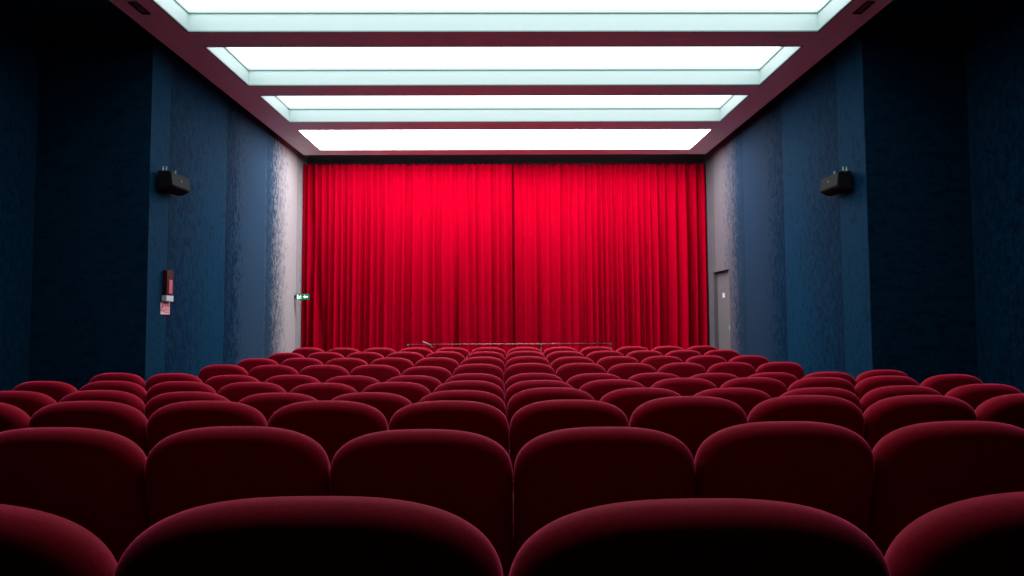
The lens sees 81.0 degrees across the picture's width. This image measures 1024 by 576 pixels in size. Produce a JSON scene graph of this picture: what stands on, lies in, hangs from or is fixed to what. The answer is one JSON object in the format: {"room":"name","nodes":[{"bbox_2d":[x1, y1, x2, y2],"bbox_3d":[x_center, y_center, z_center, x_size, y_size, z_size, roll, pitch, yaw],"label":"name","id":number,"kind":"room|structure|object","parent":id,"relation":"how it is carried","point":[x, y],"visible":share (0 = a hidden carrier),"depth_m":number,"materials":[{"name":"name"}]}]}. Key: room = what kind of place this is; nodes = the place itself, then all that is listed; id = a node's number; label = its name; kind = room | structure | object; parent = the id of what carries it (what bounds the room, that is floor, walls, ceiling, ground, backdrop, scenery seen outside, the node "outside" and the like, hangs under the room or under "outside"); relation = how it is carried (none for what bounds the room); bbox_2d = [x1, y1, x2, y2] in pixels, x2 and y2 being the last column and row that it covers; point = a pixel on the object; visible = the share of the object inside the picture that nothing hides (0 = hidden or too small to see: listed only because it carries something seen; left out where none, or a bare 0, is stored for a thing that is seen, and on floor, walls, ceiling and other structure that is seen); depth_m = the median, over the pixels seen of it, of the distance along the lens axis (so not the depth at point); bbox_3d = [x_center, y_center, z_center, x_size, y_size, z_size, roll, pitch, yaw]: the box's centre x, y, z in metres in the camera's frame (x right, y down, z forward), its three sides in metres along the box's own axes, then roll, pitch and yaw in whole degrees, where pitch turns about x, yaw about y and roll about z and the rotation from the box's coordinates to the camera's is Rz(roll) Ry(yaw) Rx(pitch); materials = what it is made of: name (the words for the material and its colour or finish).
{"room":"auditorium","nodes":[
{"label":"auditorium","id":0,"kind":"room"},
{"bbox_2d":[0,0,307,390],"bbox_3d":[-4.878,-0.688,4.148,1.460,5.800,16.700,0,-3,0],"label":"wall","id":1,"kind":"structure","parent":0,"point":[93,105],"depth_m":6.96,"materials":[{"name":"fabric"}]},
{"bbox_2d":[160,270,173,314],"bbox_3d":[-4.143,0.054,7.217,0.064,0.534,0.190,0,-3,0],"label":"fire alarm","id":2,"kind":"object","parent":1,"relation":"attached to","point":[167,274],"visible":1,"depth_m":7.19,"materials":[{"name":"red"}]},
{"bbox_2d":[158,166,189,195],"bbox_3d":[-4.071,-1.283,7.207,0.210,0.275,0.420,0,-3,0],"label":"wall speaker","id":3,"kind":"object","parent":1,"relation":"attached to","point":[168,181],"visible":1,"depth_m":7.08,"materials":[{"name":"black"}]},
{"bbox_2d":[171,172,189,190],"bbox_3d":[-3.978,-1.274,7.207,0.023,0.145,0.396,0,-3,0],"label":"grille","id":4,"kind":"object","parent":3,"relation":"attached to","point":[178,183],"depth_m":7.18,"materials":[{"name":"metal"}]},
{"bbox_2d":[109,0,892,154],"bbox_3d":[-0.120,-3.368,4.241,11.000,0.723,16.850,0,-3,0],"label":"ceiling","id":5,"kind":"structure","parent":0,"point":[189,46],"depth_m":7.83,"materials":[{"name":"paint"}]},
{"bbox_2d":[151,0,853,32],"bbox_3d":[-0.080,-3.055,6.166,7.135,0.287,1.245,0,-3,0],"label":"ceiling light","id":6,"kind":"object","parent":5,"relation":"attached to","point":[193,16],"visible":1,"depth_m":6.76,"materials":[{"name":"grey"}]},
{"bbox_2d":[179,0,825,9],"bbox_3d":[-0.080,-3.189,6.173,7.135,0.020,1.245,0,-3,0],"label":"diffuser","id":7,"kind":"object","parent":6,"relation":"attached to","point":[187,4],"depth_m":6.69,"materials":[{"name":"white"}]},
{"bbox_2d":[203,46,803,85],"bbox_3d":[-0.092,-2.980,7.732,7.135,0.287,1.240,0,-3,0],"label":"ceiling light","id":8,"kind":"object","parent":5,"relation":"attached to","point":[253,65],"visible":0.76,"depth_m":8.26,"materials":[{"name":"grey plastic"}]},
{"bbox_2d":[228,47,778,66],"bbox_3d":[-0.093,-3.113,7.738,7.135,0.020,1.240,0,-3,0],"label":"diffuser","id":9,"kind":"object","parent":8,"relation":"attached to","point":[248,56],"depth_m":8.02,"materials":[{"name":"white"}]},
{"bbox_2d":[258,94,750,122],"bbox_3d":[-0.105,-2.905,9.295,7.135,0.287,1.230,0,-3,0],"label":"ceiling light","id":10,"kind":"object","parent":5,"relation":"attached to","point":[695,107],"visible":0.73,"depth_m":9.88,"materials":[{"name":"grey"}]},
{"bbox_2d":[279,95,730,106],"bbox_3d":[-0.106,-3.038,9.301,7.135,0.020,1.230,0,-3,0],"label":"diffuser","id":11,"kind":"object","parent":10,"relation":"attached to","point":[636,100],"depth_m":9.67,"materials":[{"name":"white"}]},
{"bbox_2d":[297,129,712,149],"bbox_3d":[-0.118,-2.724,10.903,7.135,0.082,1.250,0,-3,0],"label":"ceiling light","id":12,"kind":"object","parent":5,"relation":"attached to","point":[490,139],"visible":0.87,"depth_m":11.06,"materials":[{"name":"grey"}]},
{"bbox_2d":[308,154,702,165],"bbox_3d":[-0.127,-2.854,12.449,8.190,1.100,0.085,0,-3,0],"label":"pelmet","id":13,"kind":"object","parent":5,"relation":"attached to","point":[553,159],"visible":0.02,"depth_m":12.43,"materials":[{"name":"black fabric"}]},
{"bbox_2d":[301,163,511,356],"bbox_3d":[-2.098,-0.284,12.056,4.195,4.455,0.356,0,-3,0],"label":"stage curtain","id":14,"kind":"object","parent":13,"relation":"hanging from","point":[395,256],"visible":0.85,"depth_m":12.03,"materials":[{"name":"fabric"}]},
{"bbox_2d":[703,0,1023,392],"bbox_3d":[4.721,-0.730,4.229,1.340,5.800,16.700,0,-3,0],"label":"wall","id":15,"kind":"structure","parent":0,"point":[915,269],"depth_m":6.87,"materials":[{"name":"paint"}]},
{"bbox_2d":[508,163,708,353],"bbox_3d":[1.946,-0.315,12.202,4.043,4.492,0.276,0,-3,0],"label":"stage curtain","id":16,"kind":"object","parent":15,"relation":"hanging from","point":[616,254],"visible":0.81,"depth_m":12.20,"materials":[{"name":"fabric"}]},
{"bbox_2d":[717,270,730,349],"bbox_3d":[4.076,0.795,11.419,0.084,2.239,0.810,0,-3,0],"label":"door","id":17,"kind":"structure","parent":15,"relation":"in","point":[723,277],"depth_m":11.51,"materials":[{"name":"grey metal"}]},
{"bbox_2d":[820,167,851,195],"bbox_3d":[3.919,-1.285,7.242,0.210,0.275,0.420,0,-3,0],"label":"wall speaker","id":18,"kind":"object","parent":15,"relation":"attached to","point":[839,182],"visible":1,"depth_m":7.11,"materials":[{"name":"black"}]},
{"bbox_2d":[820,172,838,191],"bbox_3d":[3.825,-1.275,7.241,0.023,0.145,0.396,0,-3,0],"label":"grille","id":19,"kind":"object","parent":18,"relation":"attached to","point":[830,183],"depth_m":7.21,"materials":[{"name":"metal"}]},
{"bbox_3d":[-0.097,1.609,4.077,11.000,1.159,16.700,0,-3,0],"label":"floor","id":20,"kind":"structure","parent":0,"visible":0},
{"bbox_2d":[0,402,29,431],"bbox_3d":[-2.521,0.997,2.969,0.558,0.921,0.468,0,-3,3],"label":"seat","id":21,"kind":"object","parent":20,"relation":"on","point":[12,417],"visible":0.16,"depth_m":2.77,"materials":[{"name":"red"}]},
{"bbox_2d":[0,391,56,417],"bbox_3d":[-3.098,1.111,3.909,0.558,0.921,0.468,0,-3,3],"label":"seat","id":22,"kind":"object","parent":20,"relation":"on","point":[30,402],"visible":0.17,"depth_m":3.70,"materials":[{"name":"red"}]},
{"bbox_2d":[12,381,77,402],"bbox_3d":[-3.678,1.203,4.898,0.558,0.921,0.468,0,-3,4],"label":"seat","id":23,"kind":"object","parent":20,"relation":"on","point":[56,390],"visible":0.2,"depth_m":4.69,"materials":[{"name":"red"}]},
{"bbox_2d":[0,504,116,575],"bbox_3d":[-0.846,0.774,1.013,0.558,0.921,0.468,0,-3,0],"label":"seat","id":24,"kind":"object","parent":20,"relation":"on","point":[33,542],"visible":0.94,"depth_m":0.83,"materials":[{"name":"red"}]},
{"bbox_2d":[0,427,149,563],"bbox_3d":[-1.390,0.894,1.987,0.558,0.924,0.468,0,-3,1],"label":"seat","id":25,"kind":"object","parent":20,"relation":"on","point":[93,479],"visible":0.47,"depth_m":1.79,"materials":[{"name":"red"}]},
{"bbox_2d":[28,401,148,456],"bbox_3d":[-1.964,0.993,2.948,0.558,0.921,0.468,0,-3,2],"label":"seat","id":26,"kind":"object","parent":20,"relation":"on","point":[125,420],"visible":0.26,"depth_m":2.74,"materials":[{"name":"red"}]},
{"bbox_2d":[59,390,145,413],"bbox_3d":[-2.542,1.104,3.880,0.558,0.927,0.468,0,-3,3],"label":"seat","id":27,"kind":"object","parent":20,"relation":"on","point":[123,397],"visible":0.13,"depth_m":3.68,"materials":[{"name":"red"}]},
{"bbox_2d":[79,381,146,404],"bbox_3d":[-3.122,1.197,4.861,0.558,0.924,0.468,0,-3,3],"label":"seat","id":28,"kind":"object","parent":20,"relation":"on","point":[130,387],"visible":0.2,"depth_m":4.66,"materials":[{"name":"red"}]},
{"bbox_2d":[88,373,145,388],"bbox_3d":[-3.692,1.272,5.785,0.558,0.939,0.468,0,-3,4],"label":"seat","id":29,"kind":"object","parent":20,"relation":"on","point":[128,377],"visible":0.19,"depth_m":5.58,"materials":[{"name":"red"}]},
{"bbox_2d":[145,373,202,391],"bbox_3d":[-3.136,1.269,5.747,0.558,0.936,0.468,0,-3,3],"label":"seat","id":30,"kind":"object","parent":20,"relation":"on","point":[165,377],"visible":0.2,"depth_m":5.55,"materials":[{"name":"red"}]},
{"bbox_2d":[146,381,216,403],"bbox_3d":[-2.566,1.194,4.831,0.558,0.921,0.468,0,-3,3],"label":"seat","id":31,"kind":"object","parent":20,"relation":"on","point":[172,386],"visible":0.16,"depth_m":4.63,"materials":[{"name":"red"}]},
{"bbox_2d":[144,391,228,419],"bbox_3d":[-1.985,1.105,3.857,0.558,0.918,0.468,0,-3,2],"label":"seat","id":32,"kind":"object","parent":20,"relation":"on","point":[159,401],"visible":0.2,"depth_m":3.66,"materials":[{"name":"red"}]},
{"bbox_2d":[146,400,267,452],"bbox_3d":[-1.407,0.989,2.934,0.558,0.921,0.468,0,-3,1],"label":"seat","id":33,"kind":"object","parent":20,"relation":"on","point":[173,418],"visible":0.28,"depth_m":2.73,"materials":[{"name":"red"}]},
{"bbox_2d":[198,364,247,382],"bbox_3d":[-3.152,1.308,6.732,0.558,0.926,0.468,0,-3,3],"label":"seat","id":34,"kind":"object","parent":20,"relation":"on","point":[207,372],"visible":0.26,"depth_m":6.53,"materials":[{"name":"red"}]},
{"bbox_2d":[204,375,259,392],"bbox_3d":[-2.579,1.272,5.717,0.558,0.921,0.468,0,-3,3],"label":"seat","id":35,"kind":"object","parent":20,"relation":"on","point":[216,382],"visible":0.2,"depth_m":5.51,"materials":[{"name":"red"}]},
{"bbox_2d":[144,426,330,526],"bbox_3d":[-0.833,0.891,1.981,0.558,0.925,0.468,0,-3,0],"label":"seat","id":36,"kind":"object","parent":20,"relation":"on","point":[188,469],"visible":0.59,"depth_m":1.78,"materials":[{"name":"red"}]},
{"bbox_2d":[217,382,286,401],"bbox_3d":[-2.009,1.193,4.809,0.558,0.916,0.468,0,-3,2],"label":"seat","id":37,"kind":"object","parent":20,"relation":"on","point":[234,392],"visible":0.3,"depth_m":4.60,"materials":[{"name":"red"}]},
{"bbox_2d":[237,358,278,373],"bbox_3d":[-3.149,1.339,7.619,0.558,0.914,0.468,0,-3,3],"label":"seat","id":38,"kind":"object","parent":20,"relation":"on","point":[248,364],"visible":0.21,"depth_m":7.41,"materials":[{"name":"red"}]},
{"bbox_2d":[248,365,298,381],"bbox_3d":[-2.595,1.306,6.702,0.558,0.921,0.468,0,-3,3],"label":"seat","id":39,"kind":"object","parent":20,"relation":"on","point":[262,373],"visible":0.21,"depth_m":6.50,"materials":[{"name":"red"}]},
{"bbox_2d":[238,392,317,423],"bbox_3d":[-1.428,1.105,3.843,0.558,0.910,0.468,0,-3,1],"label":"seat","id":40,"kind":"object","parent":20,"relation":"on","point":[267,404],"visible":0.15,"depth_m":3.63,"materials":[{"name":"red"}]},
{"bbox_2d":[265,375,319,392],"bbox_3d":[-2.022,1.268,5.695,0.558,0.921,0.468,0,-3,2],"label":"seat","id":41,"kind":"object","parent":20,"relation":"on","point":[287,382],"visible":0.23,"depth_m":5.49,"materials":[{"name":"red"}]},
{"bbox_2d":[281,358,323,373],"bbox_3d":[-2.592,1.331,7.589,0.558,0.921,0.468,0,-3,3],"label":"seat","id":42,"kind":"object","parent":20,"relation":"on","point":[298,364],"visible":0.22,"depth_m":7.38,"materials":[{"name":"red"}]},
{"bbox_2d":[113,496,502,575],"bbox_3d":[-0.289,0.769,1.015,0.558,0.926,0.468,0,-3,-1],"label":"seat","id":43,"kind":"object","parent":20,"relation":"on","point":[280,535],"visible":1,"depth_m":0.81,"materials":[{"name":"red fabric"}]},
{"bbox_2d":[290,383,356,400],"bbox_3d":[-1.452,1.194,4.795,0.558,0.908,0.468,0,-3,1],"label":"seat","id":44,"kind":"object","parent":20,"relation":"on","point":[319,391],"visible":0.26,"depth_m":4.59,"materials":[{"name":"red"}]},
{"bbox_2d":[299,365,348,382],"bbox_3d":[-2.038,1.302,6.680,0.558,0.921,0.468,0,-3,2],"label":"seat","id":45,"kind":"object","parent":20,"relation":"on","point":[322,373],"visible":0.17,"depth_m":6.47,"materials":[{"name":"red"}]},
{"bbox_2d":[307,352,344,364],"bbox_3d":[-2.598,1.362,8.555,0.558,0.921,0.468,0,-3,3],"label":"seat","id":46,"kind":"object","parent":20,"relation":"on","point":[324,357],"visible":0.16,"depth_m":8.35,"materials":[{"name":"red"}]},
{"bbox_2d":[267,400,387,465],"bbox_3d":[-0.850,0.987,2.928,0.558,0.920,0.468,0,-3,0],"label":"seat","id":47,"kind":"object","parent":20,"relation":"on","point":[332,424],"visible":0.3,"depth_m":2.72,"materials":[{"name":"red"}]},
{"bbox_2d":[325,358,367,374],"bbox_3d":[-2.036,1.329,7.567,0.558,0.918,0.468,0,-3,2],"label":"seat","id":48,"kind":"object","parent":20,"relation":"on","point":[349,364],"visible":0.22,"depth_m":7.36,"materials":[{"name":"red"}]},
{"bbox_2d":[325,375,379,391],"bbox_3d":[-1.466,1.269,5.681,0.558,0.913,0.468,0,-3,1],"label":"seat","id":49,"kind":"object","parent":20,"relation":"on","point":[358,382],"visible":0.15,"depth_m":5.47,"materials":[{"name":"red"}]},
{"bbox_2d":[346,352,383,364],"bbox_3d":[-2.041,1.359,8.533,0.558,0.921,0.468,0,-3,2],"label":"seat","id":50,"kind":"object","parent":20,"relation":"on","point":[368,357],"visible":0.12,"depth_m":8.32,"materials":[{"name":"red"}]},
{"bbox_2d":[332,392,411,428],"bbox_3d":[-0.871,1.102,3.837,0.558,0.910,0.468,0,-3,0],"label":"seat","id":51,"kind":"object","parent":20,"relation":"on","point":[388,404],"visible":0.19,"depth_m":3.63,"materials":[{"name":"red"}]},
{"bbox_2d":[350,365,400,381],"bbox_3d":[-1.482,1.299,6.666,0.558,0.921,0.468,0,-3,1],"label":"seat","id":52,"kind":"object","parent":20,"relation":"on","point":[382,373],"visible":0.26,"depth_m":6.46,"materials":[{"name":"red"}]},
{"bbox_2d":[370,357,413,374],"bbox_3d":[-1.479,1.324,7.553,0.558,0.921,0.468,0,-3,1],"label":"seat","id":53,"kind":"object","parent":20,"relation":"on","point":[401,364],"visible":0.2,"depth_m":7.35,"materials":[{"name":"red"}]},
{"bbox_2d":[362,382,430,403],"bbox_3d":[-0.895,1.188,4.789,0.558,0.914,0.468,0,-3,0],"label":"seat","id":54,"kind":"object","parent":20,"relation":"on","point":[414,392],"visible":0.18,"depth_m":4.58,"materials":[{"name":"red"}]},
{"bbox_2d":[386,375,441,392],"bbox_3d":[-0.908,1.266,5.675,0.558,0.913,0.468,0,-3,0],"label":"seat","id":55,"kind":"object","parent":20,"relation":"on","point":[431,383],"visible":0.17,"depth_m":5.47,"materials":[{"name":"red"}]},
{"bbox_2d":[330,429,512,575],"bbox_3d":[-0.276,0.894,1.983,0.558,0.913,0.468,0,-3,-1],"label":"seat","id":56,"kind":"object","parent":20,"relation":"on","point":[468,476],"visible":0.62,"depth_m":1.78,"materials":[{"name":"red"}]},
{"bbox_2d":[401,366,451,383],"bbox_3d":[-0.924,1.306,6.660,0.558,0.902,0.468,0,-3,0],"label":"seat","id":57,"kind":"object","parent":20,"relation":"on","point":[442,374],"visible":0.23,"depth_m":6.45,"materials":[{"name":"red"}]},
{"bbox_2d":[415,357,458,375],"bbox_3d":[-0.921,1.321,7.547,0.558,0.921,0.468,0,-3,0],"label":"seat","id":58,"kind":"object","parent":20,"relation":"on","point":[450,364],"visible":0.21,"depth_m":7.34,"materials":[{"name":"red"}]},
{"bbox_2d":[388,400,508,454],"bbox_3d":[-0.293,0.986,2.929,0.558,0.917,0.468,0,-3,-1],"label":"seat","id":59,"kind":"object","parent":20,"relation":"on","point":[480,418],"visible":0.37,"depth_m":2.72,"materials":[{"name":"red"}]},
{"bbox_2d":[419,390,505,416],"bbox_3d":[-0.313,1.094,3.839,0.558,0.921,0.468,0,-3,-1],"label":"seat","id":60,"kind":"object","parent":20,"relation":"on","point":[491,399],"visible":0.16,"depth_m":3.64,"materials":[{"name":"red"}]},
{"bbox_2d":[433,380,503,401],"bbox_3d":[-0.337,1.181,4.791,0.558,0.921,0.468,0,-3,-1],"label":"seat","id":61,"kind":"object","parent":20,"relation":"on","point":[485,386],"visible":0.2,"depth_m":4.59,"materials":[{"name":"red"}]},
{"bbox_2d":[445,373,503,392],"bbox_3d":[-0.351,1.256,5.677,0.558,0.928,0.468,0,-3,-1],"label":"seat","id":62,"kind":"object","parent":20,"relation":"on","point":[467,376],"visible":0.15,"depth_m":5.48,"materials":[{"name":"red"}]},
{"bbox_2d":[453,364,503,383],"bbox_3d":[-0.367,1.291,6.662,0.558,0.927,0.468,0,-3,-1],"label":"seat","id":63,"kind":"object","parent":20,"relation":"on","point":[491,369],"visible":0.2,"depth_m":6.46,"materials":[{"name":"red"}]},
{"bbox_2d":[460,357,504,373],"bbox_3d":[-0.364,1.316,7.549,0.558,0.926,0.468,0,-3,-1],"label":"seat","id":64,"kind":"object","parent":20,"relation":"on","point":[472,360],"visible":0.19,"depth_m":7.34,"materials":[{"name":"red"}]},
{"bbox_2d":[505,356,549,369],"bbox_3d":[0.193,1.312,7.559,0.558,0.930,0.468,0,-3,-1],"label":"seat","id":65,"kind":"object","parent":20,"relation":"on","point":[521,359],"visible":0.17,"depth_m":7.35,"materials":[{"name":"red"}]},
{"bbox_2d":[504,363,554,386],"bbox_3d":[0.190,1.286,6.672,0.558,0.931,0.468,0,-3,-1],"label":"seat","id":66,"kind":"object","parent":20,"relation":"on","point":[520,368],"visible":0.23,"depth_m":6.46,"materials":[{"name":"red"}]},
{"bbox_2d":[504,373,562,403],"bbox_3d":[0.206,1.254,5.687,0.558,0.928,0.468,0,-3,-1],"label":"seat","id":67,"kind":"object","parent":20,"relation":"on","point":[514,379],"visible":0.19,"depth_m":5.48,"materials":[{"name":"red"}]},
{"bbox_2d":[505,380,572,418],"bbox_3d":[0.220,1.179,4.800,0.558,0.921,0.468,0,-3,-1],"label":"seat","id":68,"kind":"object","parent":20,"relation":"on","point":[517,387],"visible":0.16,"depth_m":4.60,"materials":[{"name":"red"}]},
{"bbox_2d":[507,387,593,429],"bbox_3d":[0.244,1.086,3.849,0.558,0.934,0.468,0,-3,-1],"label":"seat","id":69,"kind":"object","parent":20,"relation":"on","point":[523,398],"visible":0.21,"depth_m":3.65,"materials":[{"name":"red"}]},
{"bbox_2d":[509,399,628,538],"bbox_3d":[0.264,0.984,2.939,0.558,0.918,0.468,0,-3,-1],"label":"seat","id":70,"kind":"object","parent":20,"relation":"on","point":[533,420],"visible":0.28,"depth_m":2.73,"materials":[{"name":"red"}]},
{"bbox_2d":[551,356,594,374],"bbox_3d":[0.750,1.315,7.576,0.558,0.921,0.468,0,-3,-2],"label":"seat","id":71,"kind":"object","parent":20,"relation":"on","point":[558,362],"visible":0.19,"depth_m":7.37,"materials":[{"name":"red"}]},
{"bbox_2d":[556,363,605,382],"bbox_3d":[0.747,1.286,6.689,0.558,0.928,0.468,0,-3,-2],"label":"seat","id":72,"kind":"object","parent":20,"relation":"on","point":[566,371],"visible":0.26,"depth_m":6.48,"materials":[{"name":"red"}]},
{"bbox_2d":[566,373,620,388],"bbox_3d":[0.763,1.255,5.704,0.558,0.921,0.468,0,-3,-2],"label":"seat","id":73,"kind":"object","parent":20,"relation":"on","point":[576,381],"visible":0.12,"depth_m":5.50,"materials":[{"name":"red"}]},
{"bbox_2d":[513,427,694,560],"bbox_3d":[0.281,0.890,1.992,0.558,0.916,0.468,0,-3,-1],"label":"seat","id":74,"kind":"object","parent":20,"relation":"on","point":[558,473],"visible":0.54,"depth_m":1.79,"materials":[{"name":"red"}]},
{"bbox_2d":[579,379,643,400],"bbox_3d":[0.777,1.177,4.818,0.558,0.921,0.468,0,-3,-2],"label":"seat","id":75,"kind":"object","parent":20,"relation":"on","point":[597,389],"visible":0.16,"depth_m":4.61,"materials":[{"name":"red"}]},
{"bbox_2d":[596,356,638,372],"bbox_3d":[1.306,1.313,7.601,0.558,0.921,0.468,0,-3,-3],"label":"seat","id":76,"kind":"object","parent":20,"relation":"on","point":[606,363],"visible":0.2,"depth_m":7.39,"materials":[{"name":"red"}]},
{"bbox_2d":[607,363,656,379],"bbox_3d":[1.304,1.288,6.714,0.558,0.921,0.468,0,-3,-3],"label":"seat","id":77,"kind":"object","parent":20,"relation":"on","point":[624,371],"visible":0.19,"depth_m":6.51,"materials":[{"name":"red"}]},
{"bbox_2d":[600,387,680,422],"bbox_3d":[0.801,1.087,3.867,0.558,0.928,0.468,0,-3,-2],"label":"seat","id":78,"kind":"object","parent":20,"relation":"on","point":[627,400],"visible":0.18,"depth_m":3.66,"materials":[{"name":"red"}]},
{"bbox_2d":[628,373,679,386],"bbox_3d":[1.320,1.254,5.729,0.558,0.921,0.468,0,-3,-3],"label":"seat","id":79,"kind":"object","parent":20,"relation":"on","point":[646,379],"visible":0.12,"depth_m":5.52,"materials":[{"name":"red"}]},
{"bbox_2d":[641,356,682,371],"bbox_3d":[1.863,1.312,7.635,0.558,0.921,0.468,0,-3,-4],"label":"seat","id":80,"kind":"object","parent":20,"relation":"on","point":[656,362],"visible":0.21,"depth_m":7.43,"materials":[{"name":"red"}]},
{"bbox_2d":[657,362,706,377],"bbox_3d":[1.860,1.287,6.747,0.558,0.921,0.468,0,-3,-4],"label":"seat","id":81,"kind":"object","parent":20,"relation":"on","point":[683,370],"visible":0.27,"depth_m":6.54,"materials":[{"name":"red"}]},
{"bbox_2d":[651,378,716,395],"bbox_3d":[1.333,1.173,4.843,0.558,0.928,0.468,0,-3,-3],"label":"seat","id":82,"kind":"object","parent":20,"relation":"on","point":[682,386],"visible":0.2,"depth_m":4.64,"materials":[{"name":"red"}]},
{"bbox_2d":[629,396,747,459],"bbox_3d":[0.821,0.976,2.957,0.558,0.929,0.468,0,-3,-2],"label":"seat","id":83,"kind":"object","parent":20,"relation":"on","point":[691,420],"visible":0.25,"depth_m":2.75,"materials":[{"name":"red"}]},
{"bbox_2d":[509,498,890,575],"bbox_3d":[0.268,0.771,1.024,0.558,0.917,0.468,0,-3,-1],"label":"seat","id":84,"kind":"object","parent":20,"relation":"on","point":[680,536],"visible":1,"depth_m":0.82,"materials":[{"name":"red fabric"}]},
{"bbox_2d":[685,355,726,370],"bbox_3d":[2.418,1.311,7.676,0.558,0.921,0.468,0,-3,-5],"label":"seat","id":85,"kind":"object","parent":20,"relation":"on","point":[706,361],"visible":0.21,"depth_m":7.47,"materials":[{"name":"red"}]},
{"bbox_2d":[689,373,738,387],"bbox_3d":[1.876,1.256,5.762,0.558,0.914,0.468,0,-3,-4],"label":"seat","id":86,"kind":"object","parent":20,"relation":"on","point":[718,379],"visible":0.2,"depth_m":5.56,"materials":[{"name":"red"}]},
{"bbox_2d":[707,362,755,377],"bbox_3d":[2.416,1.286,6.788,0.558,0.921,0.468,0,-3,-5],"label":"seat","id":87,"kind":"object","parent":20,"relation":"on","point":[739,369],"visible":0.24,"depth_m":6.58,"materials":[{"name":"red"}]},
{"bbox_2d":[694,388,770,417],"bbox_3d":[1.357,1.089,3.892,0.558,0.921,0.468,0,-3,-3],"label":"seat","id":88,"kind":"object","parent":20,"relation":"on","point":[747,399],"visible":0.16,"depth_m":3.69,"materials":[{"name":"red"}]},
{"bbox_2d":[728,355,768,369],"bbox_3d":[2.974,1.314,7.724,0.558,0.915,0.468,0,-3,-5],"label":"seat","id":89,"kind":"object","parent":20,"relation":"on","point":[755,361],"visible":0.23,"depth_m":7.52,"materials":[{"name":"red"}]},
{"bbox_2d":[720,377,787,397],"bbox_3d":[1.890,1.172,4.877,0.558,0.927,0.468,0,-3,-4],"label":"seat","id":90,"kind":"object","parent":20,"relation":"on","point":[774,388],"visible":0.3,"depth_m":4.67,"materials":[{"name":"red"}]},
{"bbox_2d":[748,372,797,389],"bbox_3d":[2.432,1.257,5.803,0.558,0.912,0.468,0,-3,-5],"label":"seat","id":91,"kind":"object","parent":20,"relation":"on","point":[787,379],"visible":0.15,"depth_m":5.61,"materials":[{"name":"red"}]},
{"bbox_2d":[756,362,803,379],"bbox_3d":[2.971,1.288,6.837,0.558,0.917,0.468,0,-3,-5],"label":"seat","id":92,"kind":"object","parent":20,"relation":"on","point":[792,368],"visible":0.25,"depth_m":6.63,"materials":[{"name":"red"}]},
{"bbox_2d":[694,421,874,534],"bbox_3d":[0.838,0.883,2.010,0.558,0.927,0.468,0,-3,-2],"label":"seat","id":93,"kind":"object","parent":20,"relation":"on","point":[829,468],"visible":0.54,"depth_m":1.81,"materials":[{"name":"red"}]},
{"bbox_2d":[747,395,864,437],"bbox_3d":[1.378,0.975,2.982,0.558,0.927,0.468,0,-3,-3],"label":"seat","id":94,"kind":"object","parent":20,"relation":"on","point":[834,410],"visible":0.25,"depth_m":2.78,"materials":[{"name":"red"}]},
{"bbox_2d":[779,387,861,410],"bbox_3d":[1.914,1.090,3.925,0.558,0.916,0.468,0,-3,-4],"label":"seat","id":95,"kind":"object","parent":20,"relation":"on","point":[837,392],"visible":0.12,"depth_m":3.73,"materials":[{"name":"red"}]},
{"bbox_2d":[788,377,855,394],"bbox_3d":[2.445,1.174,4.917,0.558,0.921,0.468,0,-3,-5],"label":"seat","id":96,"kind":"object","parent":20,"relation":"on","point":[833,382],"visible":0.23,"depth_m":4.71,"materials":[{"name":"red"}]},
{"bbox_2d":[802,372,855,386],"bbox_3d":[2.987,1.257,5.852,0.558,0.910,0.468,0,-3,-5],"label":"seat","id":97,"kind":"object","parent":20,"relation":"on","point":[842,375],"visible":0.17,"depth_m":5.66,"materials":[{"name":"red"}]},
{"bbox_2d":[855,370,908,384],"bbox_3d":[3.541,1.252,5.909,0.558,0.921,0.468,0,-3,-6],"label":"seat","id":98,"kind":"object","parent":20,"relation":"on","point":[867,374],"visible":0.16,"depth_m":5.71,"materials":[{"name":"red"}]},
{"bbox_2d":[855,375,919,399],"bbox_3d":[3.000,1.172,4.966,0.558,0.925,0.468,0,-3,-5],"label":"seat","id":99,"kind":"object","parent":20,"relation":"on","point":[865,385],"visible":0.25,"depth_m":4.76,"materials":[{"name":"red"}]},
{"bbox_2d":[860,385,940,413],"bbox_3d":[2.469,1.087,3.966,0.558,0.921,0.468,0,-3,-5],"label":"seat","id":100,"kind":"object","parent":20,"relation":"on","point":[880,393],"visible":0.09,"depth_m":3.76,"materials":[{"name":"red"}]},
{"bbox_2d":[863,395,976,449],"bbox_3d":[1.934,0.977,3.015,0.558,0.921,0.468,0,-3,-4],"label":"seat","id":101,"kind":"object","parent":20,"relation":"on","point":[884,416],"visible":0.24,"depth_m":2.81,"materials":[{"name":"red"}]},
{"bbox_2d":[867,421,1023,556],"bbox_3d":[1.395,0.884,2.035,0.558,0.921,0.468,0,-3,-3],"label":"seat","id":102,"kind":"object","parent":20,"relation":"on","point":[920,469],"visible":0.44,"depth_m":1.84,"materials":[{"name":"red"}]},
{"bbox_2d":[920,374,982,395],"bbox_3d":[3.555,1.171,5.023,0.558,0.928,0.468,0,-3,-6],"label":"seat","id":103,"kind":"object","parent":20,"relation":"on","point":[944,383],"visible":0.24,"depth_m":4.81,"materials":[{"name":"red"}]},
{"bbox_2d":[884,491,1023,575],"bbox_3d":[0.825,0.767,1.042,0.558,0.921,0.468,0,-3,-2],"label":"seat","id":104,"kind":"object","parent":20,"relation":"on","point":[981,535],"visible":0.92,"depth_m":0.84,"materials":[{"name":"red"}]},
{"bbox_2d":[945,384,1021,410],"bbox_3d":[3.025,1.085,4.015,0.558,0.924,0.468,0,-3,-5],"label":"seat","id":105,"kind":"object","parent":20,"relation":"on","point":[973,395],"visible":0.14,"depth_m":3.80,"materials":[{"name":"red"}]},
{"bbox_2d":[975,393,1023,428],"bbox_3d":[2.490,0.977,3.056,0.558,0.921,0.468,0,-3,-5],"label":"seat","id":106,"kind":"object","parent":20,"relation":"on","point":[1009,408],"visible":0.27,"depth_m":2.84,"materials":[{"name":"red"}]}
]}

